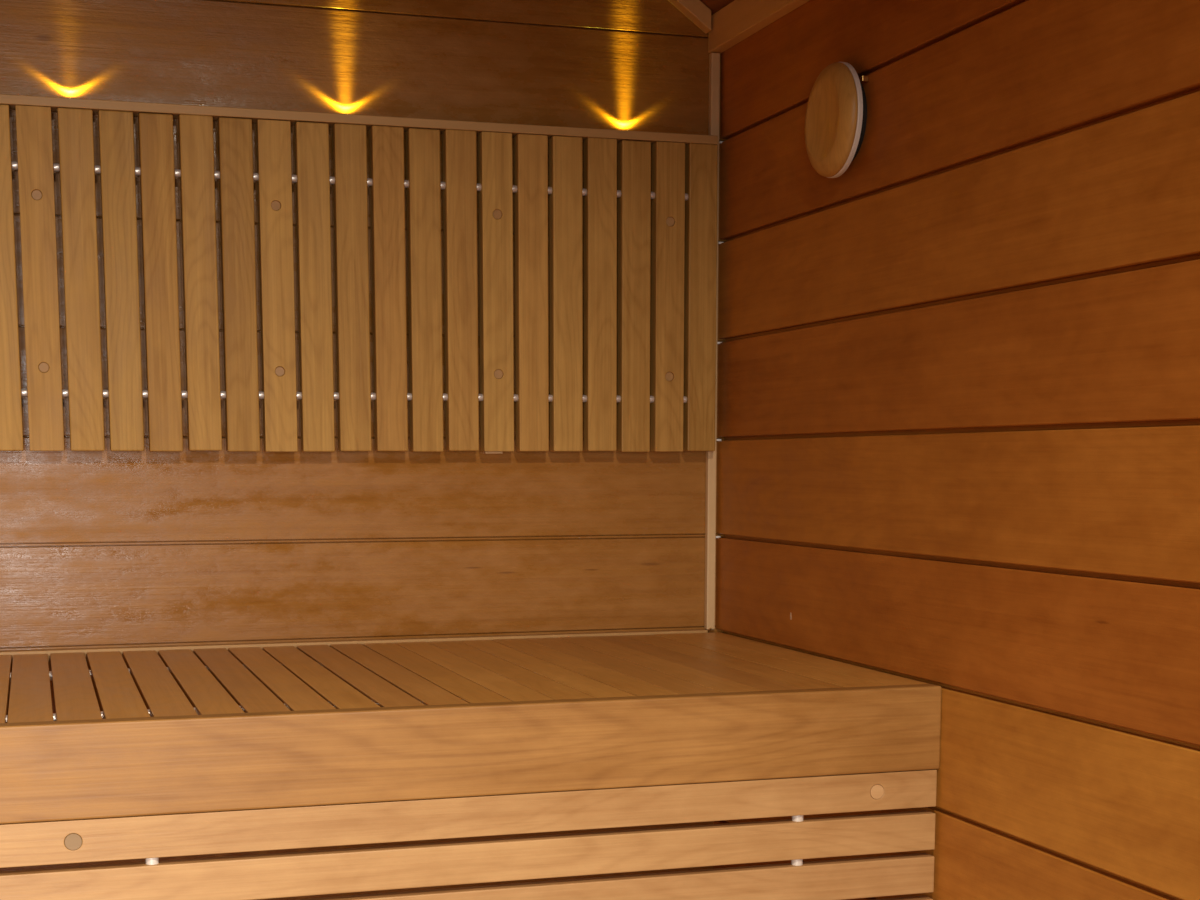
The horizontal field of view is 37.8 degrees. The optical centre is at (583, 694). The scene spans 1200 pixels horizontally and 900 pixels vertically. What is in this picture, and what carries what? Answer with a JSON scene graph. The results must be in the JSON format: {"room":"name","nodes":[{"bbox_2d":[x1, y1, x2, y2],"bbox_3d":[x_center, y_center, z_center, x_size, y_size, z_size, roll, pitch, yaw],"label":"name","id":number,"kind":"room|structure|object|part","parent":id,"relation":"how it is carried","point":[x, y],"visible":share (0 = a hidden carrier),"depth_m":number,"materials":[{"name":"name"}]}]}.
{"room":"sauna","nodes":[
{"label":"sauna","id":0,"kind":"room"},
{"bbox_2d":[0,0,726,899],"bbox_3d":[-0.737,-0.345,2.005,1.960,2.398,0.030,-2,8,-17],"label":"wall","id":1,"kind":"structure","parent":0,"point":[106,548],"depth_m":2.12,"materials":[{"name":"brown wood"}]},
{"bbox_2d":[0,94,717,453],"bbox_3d":[-0.426,-0.481,2.050,1.236,0.394,0.035,-2,8,-17],"label":"backrest","id":2,"kind":"object","parent":1,"relation":"attached to","point":[667,203],"visible":1,"depth_m":2.08,"materials":[{"name":"brown wood"}]},
{"bbox_3d":[-0.424,-0.670,2.017,1.236,0.010,0.018,-2,8,-17],"label":"cap rail","id":3,"kind":"part","parent":2,"relation":"part of","materials":[{"name":"brown wood"}]},
{"bbox_2d":[0,629,941,823],"bbox_3d":[-0.640,0.031,1.746,1.895,0.086,0.607,-2,8,-17],"label":"bench","id":4,"kind":"object","parent":1,"relation":"attached to","point":[171,729],"visible":1,"depth_m":1.66,"materials":[{"name":"brown wood"}]},
{"bbox_3d":[-0.736,-0.032,2.019,1.878,0.033,0.017,-2,8,-17],"label":"rail","id":5,"kind":"part","parent":4,"relation":"part of","materials":[{"name":"brown wood"}]},
{"bbox_2d":[0,769,936,899],"bbox_3d":[-0.553,0.239,1.491,1.892,0.257,0.018,-2,8,-17],"label":"skirt","id":6,"kind":"object","parent":4,"relation":"attached to","point":[798,838],"visible":0.99,"depth_m":1.63,"materials":[{"name":"brown wood"}]},
{"bbox_3d":[0.240,-0.035,2.017,0.049,0.022,0.566,-2,8,-17],"label":"rail","id":7,"kind":"part","parent":4,"relation":"part of","materials":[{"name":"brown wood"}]},
{"bbox_2d":[668,0,710,33],"bbox_3d":[-0.287,-1.155,2.013,0.930,0.693,0.020,-2,8,-17],"label":"trim","id":8,"kind":"structure","parent":1,"relation":"attached to","point":[696,11],"depth_m":2.18,"materials":[{"name":"brown wood"}]},
{"bbox_2d":[704,53,719,629],"bbox_3d":[0.166,-0.447,2.254,0.012,0.728,0.010,-2,8,-17],"label":"trim","id":9,"kind":"structure","parent":1,"relation":"attached to","point":[714,58],"depth_m":2.27,"materials":[{"name":"brown wood"}]},
{"bbox_2d":[700,0,733,14],"bbox_3d":[-0.286,-0.960,0.465,1.960,0.736,3.060,-2,8,-17],"label":"ceiling","id":10,"kind":"structure","parent":0,"point":[714,6],"depth_m":2.17,"materials":[{"name":"brown wood"}]},
{"bbox_2d":[713,0,1199,899],"bbox_3d":[0.641,0.117,0.883,0.030,1.775,3.030,-2,8,-17],"label":"wall","id":11,"kind":"structure","parent":0,"point":[958,410],"depth_m":1.63,"materials":[{"name":"brown wood"}]},
{"bbox_2d":[708,0,809,53],"bbox_3d":[0.613,-0.643,0.790,0.017,0.043,2.998,-2,8,-17],"label":"trim","id":12,"kind":"structure","parent":11,"relation":"attached to","point":[738,20],"depth_m":2.10,"materials":[{"name":"brown wood"}]},
{"bbox_2d":[805,62,868,177],"bbox_3d":[0.270,-0.615,1.878,0.031,0.119,0.119,-2,8,-17],"label":"air vent","id":13,"kind":"object","parent":11,"relation":"in","point":[836,110],"visible":1,"depth_m":1.85,"materials":[{"name":"brown wood"}]}
]}

